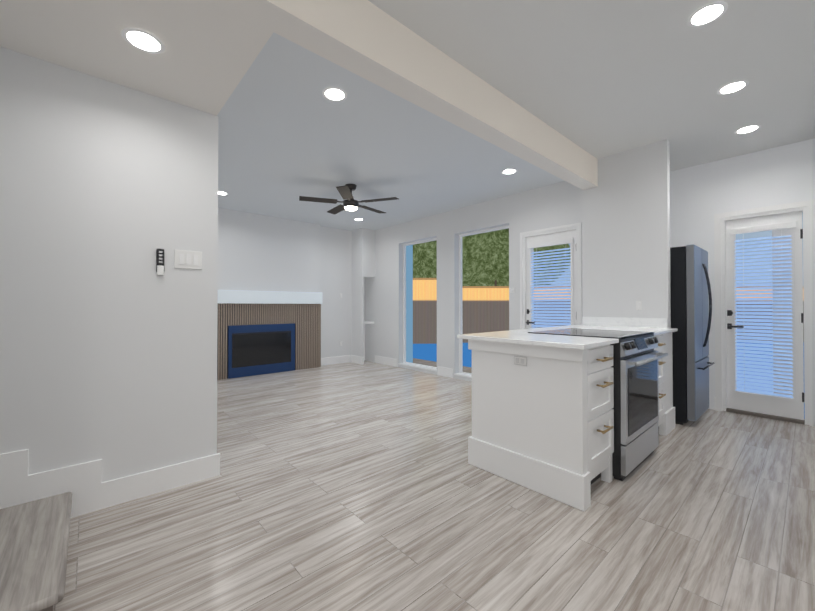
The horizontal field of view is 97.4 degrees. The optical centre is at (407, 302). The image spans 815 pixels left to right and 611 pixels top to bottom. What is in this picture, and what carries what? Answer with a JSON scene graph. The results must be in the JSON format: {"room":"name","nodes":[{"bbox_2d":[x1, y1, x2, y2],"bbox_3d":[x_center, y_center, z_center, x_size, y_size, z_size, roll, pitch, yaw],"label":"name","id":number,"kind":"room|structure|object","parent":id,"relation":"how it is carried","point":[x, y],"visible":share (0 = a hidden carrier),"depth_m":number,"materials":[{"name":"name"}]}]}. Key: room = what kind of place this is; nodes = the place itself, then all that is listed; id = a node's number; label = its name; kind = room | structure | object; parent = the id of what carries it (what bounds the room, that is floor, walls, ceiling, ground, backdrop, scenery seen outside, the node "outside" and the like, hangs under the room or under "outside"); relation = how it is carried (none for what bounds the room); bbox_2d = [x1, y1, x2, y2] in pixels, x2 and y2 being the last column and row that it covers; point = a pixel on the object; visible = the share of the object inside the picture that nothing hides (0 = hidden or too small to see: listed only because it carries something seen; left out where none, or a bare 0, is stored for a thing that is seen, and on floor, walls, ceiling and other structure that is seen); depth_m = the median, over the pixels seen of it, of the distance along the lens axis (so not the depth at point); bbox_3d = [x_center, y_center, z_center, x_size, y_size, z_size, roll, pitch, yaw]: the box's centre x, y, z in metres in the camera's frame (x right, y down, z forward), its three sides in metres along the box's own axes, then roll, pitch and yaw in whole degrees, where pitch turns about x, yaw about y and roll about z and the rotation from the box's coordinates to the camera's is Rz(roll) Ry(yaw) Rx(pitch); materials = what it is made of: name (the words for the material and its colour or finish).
{"room":"kitchen","nodes":[
{"label":"kitchen","id":0,"kind":"room"},
{"bbox_2d":[0,47,217,481],"bbox_3d":[-3.901,-0.045,2.882,3.270,2.380,4.270,0,-1,-42],"label":"wall","id":1,"kind":"structure","parent":0,"point":[108,345],"depth_m":1.99,"materials":[{"name":"white paint"}]},
{"bbox_2d":[0,449,219,517],"bbox_3d":[-1.884,0.805,1.803,1.715,0.660,0.015,0,-1,-42],"label":"baseboard","id":2,"kind":"structure","parent":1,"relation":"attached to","point":[87,487],"depth_m":1.94,"materials":[{"name":"white wood"}]},
{"bbox_2d":[156,249,163,275],"bbox_3d":[-1.488,-0.242,2.156,0.040,0.160,0.024,0,-1,-42],"label":"remote","id":3,"kind":"object","parent":1,"relation":"attached to","point":[160,262],"visible":1,"depth_m":2.15,"materials":[{"name":"black plastic"}]},
{"bbox_2d":[174,250,201,268],"bbox_3d":[-1.381,-0.269,2.260,0.150,0.113,0.012,0,-1,-42],"label":"light switch","id":4,"kind":"object","parent":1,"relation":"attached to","point":[187,259],"visible":1,"depth_m":2.25,"materials":[{"name":"white plastic"}]},
{"bbox_2d":[0,0,272,115],"bbox_3d":[-3.577,-1.444,2.523,3.260,0.410,5.255,0,-1,-42],"label":"ceiling","id":5,"kind":"structure","parent":0,"point":[204,60],"depth_m":1.71,"materials":[{"name":"white paint"}]},
{"bbox_2d":[121,28,164,53],"bbox_3d":[-1.256,-1.243,1.707,0.170,0.002,0.170,0,-1,-42],"label":"recessed light","id":6,"kind":"object","parent":5,"relation":"in","point":[143,40],"visible":1,"depth_m":1.70,"materials":[{"name":"white plastic"}]},
{"bbox_2d":[218,208,374,357],"bbox_3d":[-2.368,-0.125,6.309,3.580,2.600,1.196,0,-1,-42],"label":"wall","id":7,"kind":"structure","parent":0,"point":[257,252],"depth_m":6.39,"materials":[{"name":"white paint"}]},
{"bbox_2d":[321,355,351,365],"bbox_3d":[-1.377,1.110,6.845,0.745,0.140,0.040,0,-1,-42],"label":"baseboard","id":8,"kind":"structure","parent":7,"relation":"attached to","point":[347,358],"depth_m":6.87,"materials":[{"name":"white wood"}]},
{"bbox_2d":[352,355,362,363],"bbox_3d":[-0.977,1.111,6.947,0.020,0.140,0.341,0,-1,-42],"label":"baseboard","id":9,"kind":"structure","parent":7,"relation":"attached to","point":[355,359],"depth_m":6.92,"materials":[{"name":"white wood"}]},
{"bbox_2d":[217,32,563,230],"bbox_3d":[-0.963,-1.533,4.852,3.740,0.190,5.260,0,-1,-42],"label":"ceiling","id":10,"kind":"structure","parent":0,"point":[289,133],"depth_m":3.49,"materials":[{"name":"white paint"}]},
{"bbox_2d":[218,191,227,194],"bbox_3d":[-2.451,-1.436,4.717,0.170,0.002,0.170,0,-1,-42],"label":"recessed light","id":11,"kind":"object","parent":10,"relation":"in","point":[221,193],"visible":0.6,"depth_m":4.72,"materials":[{"name":"white plastic"}]},
{"bbox_2d":[322,87,346,100],"bbox_3d":[-0.509,-1.456,2.509,0.170,0.002,0.170,0,-1,-42],"label":"recessed light","id":12,"kind":"object","parent":10,"relation":"in","point":[334,94],"visible":1,"depth_m":2.51,"materials":[{"name":"white plastic"}]},
{"bbox_2d":[299,184,398,214],"bbox_3d":[-0.706,-1.285,4.446,1.190,0.311,1.171,0,-1,-42],"label":"ceiling fan","id":13,"kind":"object","parent":10,"relation":"hanging from","point":[350,203],"visible":1,"depth_m":4.33,"materials":[{"name":"grey metal"}]},
{"bbox_2d":[501,169,516,173],"bbox_3d":[1.124,-1.443,3.953,0.170,0.002,0.170,0,-1,-42],"label":"recessed light","id":14,"kind":"object","parent":10,"relation":"in","point":[508,171],"visible":1,"depth_m":3.95,"materials":[{"name":"white plastic"}]},
{"bbox_2d":[55,358,814,610],"bbox_3d":[-1.159,1.196,3.086,7.950,0.100,7.600,0,-1,-42],"label":"floor","id":15,"kind":"structure","parent":0,"point":[352,486],"depth_m":1.85,"materials":[{"name":"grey wood"}]},
{"bbox_2d":[0,492,72,610],"bbox_3d":[-2.107,0.732,0.986,1.714,0.788,0.904,0,-1,-42],"label":"stair","id":16,"kind":"structure","parent":15,"relation":"on","point":[34,539],"depth_m":1.41,"materials":[{"name":"grey wood"}]},
{"bbox_2d":[217,290,321,379],"bbox_3d":[-2.495,0.491,5.678,2.497,1.353,0.075,0,-1,-42],"label":"fireplace","id":17,"kind":"object","parent":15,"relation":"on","point":[262,332],"visible":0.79,"depth_m":5.84,"materials":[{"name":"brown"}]},
{"bbox_2d":[364,321,373,360],"bbox_3d":[-0.860,0.781,7.082,0.254,0.798,0.342,0,-1,-42],"label":"niche shelf","id":18,"kind":"object","parent":15,"relation":"on","point":[367,322],"visible":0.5,"depth_m":7.26,"materials":[{"name":"white wood"}]},
{"bbox_2d":[469,340,613,511],"bbox_3d":[0.887,0.698,2.401,0.478,0.881,0.752,0,-1,-42],"label":"base cabinet","id":19,"kind":"object","parent":15,"relation":"on","point":[543,421],"depth_m":2.17,"materials":[{"name":"white wood"}]},
{"bbox_2d":[514,356,526,365],"bbox_3d":[0.708,0.366,2.245,0.008,0.055,0.090,0,-1,-42],"label":"outlet","id":20,"kind":"object","parent":19,"relation":"attached to","point":[519,360],"visible":1,"depth_m":2.24,"materials":[{"name":"white plastic"}]},
{"bbox_2d":[457,316,676,351],"bbox_3d":[1.409,0.203,2.918,2.046,0.117,0.882,0,-1,-42],"label":"countertop","id":21,"kind":"structure","parent":19,"relation":"on","point":[658,326],"depth_m":2.58,"materials":[{"name":"white stone"}]},
{"bbox_2d":[528,328,667,480],"bbox_3d":[1.441,0.683,2.707,0.742,0.916,0.733,0,-1,-42],"label":"stove","id":22,"kind":"object","parent":15,"relation":"on","point":[636,357],"visible":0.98,"depth_m":2.38,"materials":[{"name":"silver metal"}]},
{"bbox_2d":[553,332,668,435],"bbox_3d":[1.795,0.705,3.205,0.433,0.881,0.760,0,-1,-42],"label":"base cabinet","id":23,"kind":"object","parent":15,"relation":"on","point":[663,341],"depth_m":3.07,"materials":[{"name":"white wood"}]},
{"bbox_2d":[669,332,674,432],"bbox_3d":[2.078,0.707,3.457,0.324,0.881,0.760,0,-1,-42],"label":"base cabinet","id":24,"kind":"object","parent":15,"relation":"on","point":[671,409],"depth_m":3.24,"materials":[{"name":"white wood"}]},
{"bbox_2d":[670,244,714,424],"bbox_3d":[2.661,0.311,3.735,0.676,1.678,0.787,0,-1,-42],"label":"fridge","id":25,"kind":"object","parent":15,"relation":"on","point":[691,303],"visible":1,"depth_m":3.35,"materials":[{"name":"silver"}]},
{"bbox_2d":[365,181,582,380],"bbox_3d":[0.370,-0.162,6.042,0.150,2.670,5.240,0,-1,-42],"label":"wall","id":26,"kind":"structure","parent":0,"point":[553,205],"depth_m":5.62,"materials":[{"name":"white paint"}]},
{"bbox_2d":[375,355,397,366],"bbox_3d":[-0.412,1.109,6.784,0.015,0.140,0.684,0,-1,-42],"label":"baseboard","id":27,"kind":"structure","parent":26,"relation":"attached to","point":[378,359],"depth_m":6.75,"materials":[{"name":"white wood"}]},
{"bbox_2d":[398,238,436,370],"bbox_3d":[0.249,-0.075,6.282,0.310,2.600,0.999,0,-1,-42],"label":"window","id":28,"kind":"structure","parent":26,"relation":"in","point":[407,304],"depth_m":6.59,"materials":[{"name":"white wood"}]},
{"bbox_2d":[437,366,452,377],"bbox_3d":[0.595,1.099,5.655,0.015,0.140,0.320,0,-1,-42],"label":"baseboard","id":29,"kind":"structure","parent":26,"relation":"attached to","point":[445,371],"depth_m":5.64,"materials":[{"name":"white wood"}]},
{"bbox_2d":[454,225,508,377],"bbox_3d":[1.097,0.025,5.215,0.158,2.178,0.958,0,-1,-42],"label":"window","id":30,"kind":"structure","parent":26,"relation":"in","point":[464,374],"depth_m":5.58,"materials":[{"name":"white wood"}]},
{"bbox_2d":[523,226,578,328],"bbox_3d":[1.774,0.138,4.424,0.145,2.033,0.714,0,-1,-42],"label":"door","id":31,"kind":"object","parent":26,"relation":"in","point":[531,242],"visible":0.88,"depth_m":4.43,"materials":[{"name":"white"}]},
{"bbox_2d":[520,223,581,328],"bbox_3d":[1.734,0.123,4.388,0.012,2.070,0.780,0,-1,-42],"label":"door frame","id":32,"kind":"structure","parent":26,"relation":"attached to","point":[579,225],"depth_m":4.20,"materials":[{"name":"white wood"}]},
{"bbox_2d":[368,0,814,170],"bbox_3d":[0.691,-1.601,1.149,7.800,0.120,2.210,0,-1,-42],"label":"ceiling","id":33,"kind":"structure","parent":0,"point":[598,79],"depth_m":2.31,"materials":[{"name":"white paint"}]},
{"bbox_2d":[687,1,727,26],"bbox_3d":[1.595,-1.531,1.908,0.170,0.002,0.170,0,-1,-42],"label":"recessed light","id":34,"kind":"object","parent":33,"relation":"in","point":[708,13],"visible":1,"depth_m":1.90,"materials":[{"name":"white plastic"}]},
{"bbox_2d":[717,80,748,94],"bbox_3d":[2.312,-1.525,2.547,0.170,0.002,0.170,0,-1,-42],"label":"recessed light","id":35,"kind":"object","parent":33,"relation":"in","point":[733,87],"visible":1,"depth_m":2.54,"materials":[{"name":"white plastic"}]},
{"bbox_2d":[734,125,760,133],"bbox_3d":[2.991,-1.520,3.152,0.170,0.002,0.170,0,-1,-42],"label":"recessed light","id":36,"kind":"object","parent":33,"relation":"in","point":[746,129],"visible":1,"depth_m":3.15,"materials":[{"name":"white plastic"}]},
{"bbox_2d":[582,139,670,327],"bbox_3d":[2.594,-0.180,3.999,1.150,2.670,0.770,0,-1,-42],"label":"wall","id":37,"kind":"structure","parent":0,"point":[626,234],"depth_m":3.57,"materials":[{"name":"white paint"}]},
{"bbox_2d":[636,301,641,309],"bbox_3d":[2.261,0.030,3.499,0.008,0.090,0.050,0,-1,-42],"label":"outlet","id":38,"kind":"object","parent":37,"relation":"attached to","point":[638,305],"visible":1,"depth_m":3.50,"materials":[{"name":"white plastic"}]},
{"bbox_2d":[670,138,814,409],"bbox_3d":[3.536,-0.183,3.694,0.150,2.670,2.240,0,-1,-42],"label":"wall","id":39,"kind":"structure","parent":0,"point":[701,195],"depth_m":3.78,"materials":[{"name":"white paint"}]},
{"bbox_2d":[714,199,814,426],"bbox_3d":[3.535,0.101,3.570,0.012,2.100,0.720,0,-1,-42],"label":"door frame","id":40,"kind":"structure","parent":39,"relation":"attached to","point":[809,205],"depth_m":3.47,"materials":[{"name":"white wood"}]},
{"bbox_2d":[721,207,808,424],"bbox_3d":[3.575,0.126,3.606,0.145,2.043,0.614,0,-1,-42],"label":"kitchen door","id":41,"kind":"structure","parent":39,"relation":"in","point":[786,398],"depth_m":3.56,"materials":[{"name":"white wood"}]},
{"bbox_3d":[-4.069,-0.261,0.503,0.150,2.770,7.600,0,-1,-42],"label":"wall","id":42,"kind":"structure","parent":0,"visible":0},
{"bbox_2d":[211,0,597,189],"bbox_3d":[-0.442,-1.449,1.705,6.850,0.413,0.150,0,-1,-42],"label":"beam","id":43,"kind":"structure","parent":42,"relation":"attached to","point":[369,41],"depth_m":2.07,"materials":[{"name":"white paint"}]},
{"label":"outside","id":44,"kind":"structure","parent":0,"visible":0},
{"bbox_2d":[413,342,804,418],"bbox_3d":[9.603,1.363,15.027,25.590,0.100,34.000,0,-1,-42],"label":"ground","id":45,"kind":"structure","parent":44,"point":[428,352],"depth_m":8.80,"materials":[{"name":"blue"}]},
{"bbox_2d":[413,228,569,285],"bbox_3d":[1.627,-3.616,15.668,13.065,10.057,10.149,0,-1,-42],"label":"tree","id":46,"kind":"object","parent":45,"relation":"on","point":[485,259],"visible":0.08,"depth_m":14.33,"materials":[{"name":"green plant"}]},
{"bbox_2d":[413,278,803,343],"bbox_3d":[5.305,0.265,11.362,22.383,2.030,18.688,0,-1,-42],"label":"fence","id":47,"kind":"object","parent":45,"relation":"on","point":[485,308],"depth_m":11.36,"materials":[{"name":"brown wood"}]}
]}

